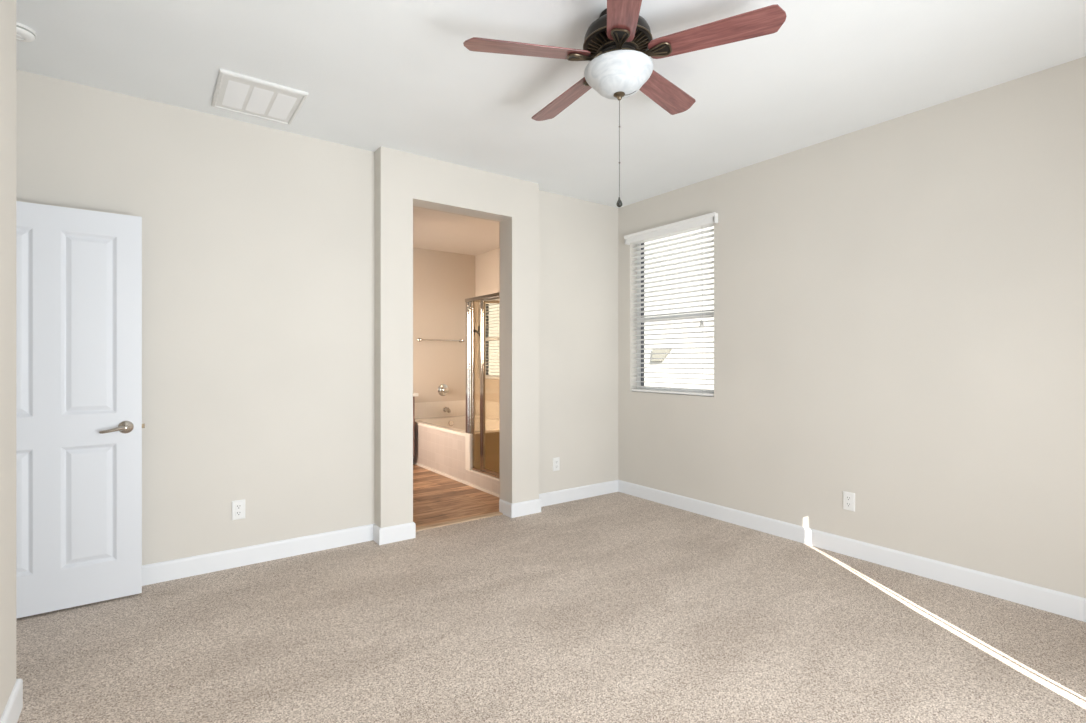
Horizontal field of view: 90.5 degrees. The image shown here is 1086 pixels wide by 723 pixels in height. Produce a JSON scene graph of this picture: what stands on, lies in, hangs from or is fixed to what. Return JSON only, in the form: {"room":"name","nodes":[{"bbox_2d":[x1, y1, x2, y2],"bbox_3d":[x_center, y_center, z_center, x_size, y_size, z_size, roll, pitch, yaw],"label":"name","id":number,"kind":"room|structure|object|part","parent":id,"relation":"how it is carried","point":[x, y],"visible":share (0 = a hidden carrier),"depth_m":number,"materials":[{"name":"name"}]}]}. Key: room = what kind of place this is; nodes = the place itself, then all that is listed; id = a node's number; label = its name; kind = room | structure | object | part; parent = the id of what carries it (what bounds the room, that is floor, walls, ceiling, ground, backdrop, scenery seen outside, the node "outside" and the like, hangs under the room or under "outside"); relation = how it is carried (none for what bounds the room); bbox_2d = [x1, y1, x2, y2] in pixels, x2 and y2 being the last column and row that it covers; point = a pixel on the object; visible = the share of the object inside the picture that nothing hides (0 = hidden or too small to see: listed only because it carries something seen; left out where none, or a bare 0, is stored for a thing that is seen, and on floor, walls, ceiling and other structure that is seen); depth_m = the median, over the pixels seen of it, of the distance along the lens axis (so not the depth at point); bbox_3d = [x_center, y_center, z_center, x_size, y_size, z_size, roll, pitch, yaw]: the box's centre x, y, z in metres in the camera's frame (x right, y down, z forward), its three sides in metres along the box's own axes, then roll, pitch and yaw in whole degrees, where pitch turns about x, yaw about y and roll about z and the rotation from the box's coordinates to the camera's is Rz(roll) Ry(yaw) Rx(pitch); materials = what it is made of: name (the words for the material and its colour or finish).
{"room":"empty bedroom","nodes":[
{"label":"empty bedroom","id":0,"kind":"room"},
{"bbox_2d":[0,0,15,718],"bbox_3d":[-0.861,-0.106,0.420,0.120,2.743,3.695,0,0,-36],"label":"wall","id":1,"kind":"structure","parent":0,"point":[7,7],"depth_m":1.81,"materials":[{"name":"beige paint"}]},
{"bbox_2d":[0,679,22,722],"bbox_3d":[-0.851,1.209,0.436,0.114,0.112,3.709,0,0,-36],"label":"baseboard","id":2,"kind":"structure","parent":1,"relation":"attached to","point":[11,713],"depth_m":1.86,"materials":[{"name":"white paint"}]},
{"bbox_2d":[16,69,617,564],"bbox_3d":[-1.121,-0.106,3.821,4.640,2.743,0.183,0,0,-36],"label":"wall","id":3,"kind":"structure","parent":0,"point":[277,265],"depth_m":3.51,"materials":[{"name":"beige paint"}]},
{"bbox_2d":[16,201,144,618],"bbox_3d":[-2.482,0.239,2.695,0.787,2.029,0.158,0,0,-36],"label":"door","id":4,"kind":"structure","parent":3,"relation":"in","point":[79,425],"depth_m":2.75,"materials":[{"name":"white paint"}]},
{"bbox_3d":[-2.233,0.359,2.794,0.106,0.035,0.024,0,0,-36],"label":"lever","id":5,"kind":"part","parent":4,"relation":"part of","materials":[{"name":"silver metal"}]},
{"bbox_3d":[-2.202,0.353,2.841,0.068,0.068,0.061,0,0,-36],"label":"handle","id":6,"kind":"part","parent":4,"relation":"part of","materials":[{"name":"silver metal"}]},
{"bbox_2d":[232,499,244,519],"bbox_3d":[-1.872,0.917,3.312,0.073,0.118,0.010,0,0,-36],"label":"power outlet","id":7,"kind":"object","parent":3,"relation":"attached to","point":[238,506],"visible":1,"depth_m":3.31,"materials":[{"name":"white plastic"}]},
{"bbox_2d":[235,510,241,515],"bbox_3d":[-1.869,0.938,3.309,0.035,0.029,0.002,0,0,-36],"label":"receptacle","id":8,"kind":"object","parent":7,"relation":"attached to","point":[237,512],"depth_m":3.31,"materials":[{"name":"grey plastic"}]},
{"bbox_2d":[235,504,241,508],"bbox_3d":[-1.869,0.897,3.309,0.035,0.029,0.002,0,0,-36],"label":"receptacle","id":9,"kind":"object","parent":7,"relation":"attached to","point":[237,506],"depth_m":3.31,"materials":[{"name":"grey plastic"}]},
{"bbox_2d":[142,522,415,585],"bbox_3d":[-1.916,1.209,3.219,2.365,0.112,0.177,0,0,-36],"label":"baseboard","id":10,"kind":"structure","parent":3,"relation":"attached to","point":[153,573],"depth_m":3.41,"materials":[{"name":"white paint"}]},
{"bbox_2d":[416,511,502,531],"bbox_3d":[-0.680,1.263,4.221,0.842,0.016,0.074,0,0,-36],"label":"trim","id":11,"kind":"structure","parent":3,"relation":"attached to","point":[446,523],"depth_m":4.21,"materials":[{"name":"brown wood"}]},
{"bbox_2d":[553,457,559,470],"bbox_3d":[0.119,0.916,4.767,0.073,0.118,0.010,0,0,-36],"label":"power outlet","id":12,"kind":"object","parent":3,"relation":"attached to","point":[556,461],"visible":1,"depth_m":4.76,"materials":[{"name":"white plastic"}]},
{"bbox_2d":[413,248,474,402],"bbox_3d":[-2.380,-0.100,6.535,3.470,2.730,0.120,0,0,-36],"label":"wall","id":13,"kind":"structure","parent":0,"point":[442,281],"depth_m":7.19,"materials":[{"name":"paint"}]},
{"bbox_2d":[417,338,463,342],"bbox_3d":[-1.347,-0.271,7.165,0.650,0.052,0.081,0,0,-36],"label":"towel bar","id":14,"kind":"object","parent":13,"relation":"attached to","point":[418,339],"visible":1,"depth_m":7.08,"materials":[{"name":"silver metal"}]},
{"bbox_2d":[438,384,448,395],"bbox_3d":[-1.312,0.393,7.189,0.164,0.164,0.084,0,0,-36],"label":"tub valve","id":15,"kind":"object","parent":13,"relation":"attached to","point":[443,389],"visible":1,"depth_m":7.19,"materials":[{"name":"silver metal"}]},
{"bbox_2d":[443,407,450,412],"bbox_3d":[-1.271,0.655,7.161,0.072,0.076,0.146,0,0,-36],"label":"tub spout","id":16,"kind":"object","parent":13,"relation":"attached to","point":[445,409],"visible":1,"depth_m":7.13,"materials":[{"name":"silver metal"}]},
{"bbox_2d":[413,206,499,499],"bbox_3d":[-0.658,-0.100,4.281,3.350,2.730,0.012,0,0,-36],"label":"door frame","id":17,"kind":"structure","parent":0,"point":[413,206],"depth_m":4.50,"materials":[{"name":"paint"}]},
{"bbox_2d":[475,431,498,471],"bbox_3d":[-0.329,1.008,5.830,0.990,0.515,0.097,0,0,-36],"label":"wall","id":18,"kind":"structure","parent":0,"point":[491,437],"depth_m":5.61,"materials":[{"name":"brown glass"}]},
{"bbox_2d":[465,433,471,470],"bbox_3d":[-0.750,0.934,5.521,0.054,0.372,0.100,0,0,-36],"label":"trim","id":19,"kind":"structure","parent":18,"relation":"attached to","point":[468,437],"depth_m":5.49,"materials":[{"name":"white ceramic"}]},
{"bbox_2d":[470,470,498,480],"bbox_3d":[-0.404,1.116,5.094,0.112,0.014,0.999,0,0,-36],"label":"trim","id":20,"kind":"structure","parent":18,"relation":"attached to","point":[473,471],"depth_m":5.23,"materials":[{"name":"white ceramic"}]},
{"bbox_2d":[465,292,498,478],"bbox_3d":[-0.067,0.234,5.436,1.028,1.748,1.115,0,0,-36],"label":"shower enclosure","id":21,"kind":"object","parent":20,"relation":"on","point":[490,298],"visible":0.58,"depth_m":5.46,"materials":[{"name":"silver metal"}]},
{"bbox_3d":[-0.771,0.072,5.563,0.036,1.353,0.052,0,0,-36],"label":"corner post","id":22,"kind":"part","parent":21,"relation":"part of","materials":[{"name":"silver metal"}]},
{"bbox_3d":[-0.740,0.071,5.519,0.036,1.352,0.032,0,0,-36],"label":"corner post","id":23,"kind":"part","parent":21,"relation":"part of","materials":[{"name":"silver metal"}]},
{"bbox_3d":[-0.709,0.238,5.477,0.024,1.686,0.019,0,0,-36],"label":"panel post","id":24,"kind":"part","parent":21,"relation":"part of","materials":[{"name":"silver metal"}]},
{"bbox_3d":[-0.608,0.238,5.339,0.024,1.686,0.027,0,0,-36],"label":"panel post","id":25,"kind":"part","parent":21,"relation":"part of","materials":[{"name":"silver metal"}]},
{"bbox_3d":[-0.067,-0.622,5.436,1.028,0.035,1.115,0,0,-36],"label":"head rail","id":26,"kind":"part","parent":21,"relation":"part of","materials":[{"name":"silver metal"}]},
{"bbox_3d":[-0.377,0.239,5.019,0.024,1.681,0.748,0,0,-36],"label":"door frame","id":27,"kind":"part","parent":21,"relation":"part of","materials":[{"name":"silver metal"}]},
{"bbox_2d":[16,464,1085,722],"bbox_3d":[-0.540,1.325,3.086,4.770,0.120,7.820,0,0,-36],"label":"floor","id":28,"kind":"structure","parent":0,"point":[616,607],"depth_m":2.46,"materials":[{"name":"beige carpet"}]},
{"bbox_2d":[413,393,417,456],"bbox_3d":[-2.200,0.829,6.264,1.402,0.872,0.486,0,0,-36],"label":"vanity cabinet","id":29,"kind":"object","parent":28,"relation":"on","point":[414,394],"visible":0.09,"depth_m":6.49,"materials":[{"name":"brown wood"}]},
{"bbox_3d":[-1.724,0.790,6.359,0.410,0.670,0.018,0,0,-36],"label":"cabinet door","id":30,"kind":"part","parent":29,"relation":"part of","materials":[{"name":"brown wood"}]},
{"bbox_2d":[413,415,498,496],"bbox_3d":[-0.547,1.010,6.076,1.048,0.519,2.736,0,0,-36],"label":"bathtub","id":31,"kind":"object","parent":28,"relation":"on","point":[439,441],"visible":0.64,"depth_m":6.13,"materials":[{"name":"beige ceramic"}]},
{"bbox_3d":[-0.966,1.256,5.770,0.010,0.026,2.736,0,0,-36],"label":"trim","id":32,"kind":"part","parent":31,"relation":"part of","materials":[{"name":"white ceramic"}]},
{"bbox_2d":[415,415,498,435],"bbox_3d":[-0.868,0.950,6.517,1.046,0.400,1.646,0,0,-36],"label":"basin","id":33,"kind":"object","parent":31,"relation":"in","point":[450,425],"depth_m":6.87,"materials":[{"name":"white ceramic"}]},
{"bbox_2d":[466,470,498,493],"bbox_3d":[-0.433,1.196,5.134,0.100,0.146,1.099,0,0,-36],"label":"curb","id":34,"kind":"object","parent":28,"relation":"on","point":[487,483],"visible":0.43,"depth_m":5.27,"materials":[{"name":"beige tile"}]},
{"bbox_2d":[16,0,1085,255],"bbox_3d":[-0.516,-1.546,3.104,4.831,0.163,7.860,0,0,-36],"label":"ceiling","id":35,"kind":"structure","parent":0,"point":[401,75],"depth_m":2.74,"materials":[{"name":"paint"}]},
{"bbox_2d":[16,22,36,41],"bbox_3d":[-2.340,-1.459,2.397,0.124,0.037,0.124,0,0,-36],"label":"smoke detector","id":36,"kind":"object","parent":35,"relation":"attached to","point":[24,33],"visible":0.64,"depth_m":2.39,"materials":[{"name":"white plastic"}]},
{"bbox_2d":[211,68,307,124],"bbox_3d":[-1.601,-1.469,3.034,0.420,0.018,0.468,0,0,-36],"label":"ceiling vent","id":37,"kind":"object","parent":35,"relation":"in","point":[236,92],"visible":1,"depth_m":3.00,"materials":[{"name":"white metal"}]},
{"bbox_3d":[-1.698,-1.466,2.974,0.098,0.006,0.328,0,0,-36],"label":"louver panel","id":38,"kind":"part","parent":37,"relation":"part of","materials":[{"name":"white metal"}]},
{"bbox_3d":[-1.603,-1.466,3.043,0.098,0.006,0.328,0,0,-36],"label":"louver panel","id":39,"kind":"part","parent":37,"relation":"part of","materials":[{"name":"white metal"}]},
{"bbox_3d":[-1.509,-1.466,3.113,0.098,0.006,0.328,0,0,-36],"label":"louver panel","id":40,"kind":"part","parent":37,"relation":"part of","materials":[{"name":"white metal"}]},
{"bbox_2d":[463,0,786,206],"bbox_3d":[0.293,-1.068,2.364,1.261,0.819,1.208,0,0,-32],"label":"ceiling fan","id":41,"kind":"object","parent":35,"relation":"hanging from","point":[618,45],"visible":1,"depth_m":2.22,"materials":[{"name":"brown wood"}]},
{"bbox_3d":[-0.064,-1.283,2.223,0.526,0.006,0.140,-2,12,-13],"label":"blade","id":42,"kind":"part","parent":41,"relation":"part of","materials":[{"name":"brown wood"}]},
{"bbox_3d":[0.115,-1.289,2.655,0.140,0.006,0.526,-16,7,-31],"label":"blade","id":43,"kind":"part","parent":41,"relation":"part of","materials":[{"name":"brown wood"}]},
{"bbox_3d":[0.231,-1.300,2.292,0.059,0.044,0.024,-2,12,-13],"label":"iron arm","id":44,"kind":"part","parent":41,"relation":"part of","materials":[{"name":"brown metal"}]},
{"bbox_3d":[0.326,-1.200,2.316,0.295,0.110,0.295,-2,0,-36],"label":"lamp shade","id":45,"kind":"part","parent":41,"relation":"part of","materials":[{"name":"white glass"}]},
{"bbox_3d":[0.329,-0.910,2.316,0.007,0.421,0.006,0,0,-14],"label":"pull chain","id":46,"kind":"part","parent":41,"relation":"part of","materials":[{"name":"silver metal"}]},
{"bbox_3d":[0.291,-1.296,1.919,0.140,0.006,0.526,10,1,4],"label":"blade","id":47,"kind":"part","parent":41,"relation":"part of","materials":[{"name":"brown wood"}]},
{"bbox_3d":[0.581,-1.306,2.618,0.140,0.006,0.526,-18,-10,39],"label":"blade","id":48,"kind":"part","parent":41,"relation":"part of","materials":[{"name":"brown wood"}]},
{"bbox_3d":[0.690,-1.310,2.163,0.526,0.006,0.140,-2,-12,23],"label":"blade","id":49,"kind":"part","parent":41,"relation":"part of","materials":[{"name":"brown wood"}]},
{"bbox_2d":[475,56,1085,597],"bbox_3d":[1.365,-0.106,4.479,0.150,2.743,7.860,0,0,-36],"label":"wall","id":50,"kind":"structure","parent":0,"point":[900,302],"depth_m":3.25,"materials":[{"name":"beige paint"}]},
{"bbox_2d":[415,400,498,418],"bbox_3d":[-0.872,0.647,6.529,1.048,0.207,1.670,0,0,-36],"label":"tub surround","id":51,"kind":"object","parent":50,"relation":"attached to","point":[458,408],"depth_m":7.16,"materials":[{"name":"beige tile"}]},
{"bbox_2d":[485,303,498,376],"bbox_3d":[-0.448,-0.292,7.024,0.064,1.082,1.210,0,0,-36],"label":"window","id":52,"kind":"structure","parent":50,"relation":"in","point":[488,338],"depth_m":7.47,"materials":[{"name":"white plastic"}]},
{"bbox_2d":[479,299,498,378],"bbox_3d":[-0.510,-0.293,6.979,0.065,1.069,1.202,0,0,-36],"label":"window blind","id":53,"kind":"object","parent":52,"relation":"attached to","point":[496,299],"visible":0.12,"depth_m":7.20,"materials":[{"name":"white plastic"}]},
{"bbox_3d":[-0.454,-0.295,7.020,0.049,0.044,1.120,0,0,-36],"label":"meeting rail","id":54,"kind":"part","parent":52,"relation":"part of","materials":[{"name":"white plastic"}]},
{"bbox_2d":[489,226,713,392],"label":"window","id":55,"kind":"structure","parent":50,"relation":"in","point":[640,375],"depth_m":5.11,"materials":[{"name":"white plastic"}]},
{"bbox_2d":[624,212,717,395],"bbox_3d":[1.112,-0.449,4.708,0.127,1.477,1.008,0,0,-36],"label":"window blind","id":56,"kind":"object","parent":55,"relation":"attached to","point":[707,220],"visible":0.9,"depth_m":4.69,"materials":[{"name":"white plastic"}]},
{"bbox_3d":[1.135,0.278,4.739,0.054,0.022,0.926,0,0,-36],"label":"rail","id":57,"kind":"part","parent":56,"relation":"part of","materials":[{"name":"white plastic"}]},
{"bbox_3d":[1.310,-0.735,4.445,0.003,0.809,0.022,0,0,-36],"label":"pull cord","id":58,"kind":"part","parent":56,"relation":"part of","materials":[{"name":"grey plastic"}]},
{"bbox_3d":[1.186,-0.383,4.776,0.049,0.044,0.846,0,0,-36],"label":"meeting rail","id":59,"kind":"part","parent":55,"relation":"part of","materials":[{"name":"white plastic"}]},
{"bbox_2d":[499,480,1085,621],"bbox_3d":[1.594,1.209,2.920,1.322,0.112,4.833,0,0,-36],"label":"baseboard","id":60,"kind":"structure","parent":50,"relation":"attached to","point":[1049,600],"depth_m":3.49,"materials":[{"name":"white paint"}]},
{"bbox_2d":[843,491,854,511],"bbox_3d":[1.985,0.913,3.496,0.010,0.118,0.073,0,0,-36],"label":"power outlet","id":61,"kind":"object","parent":50,"relation":"attached to","point":[848,497],"visible":1,"depth_m":3.49,"materials":[{"name":"white plastic"}]}
]}

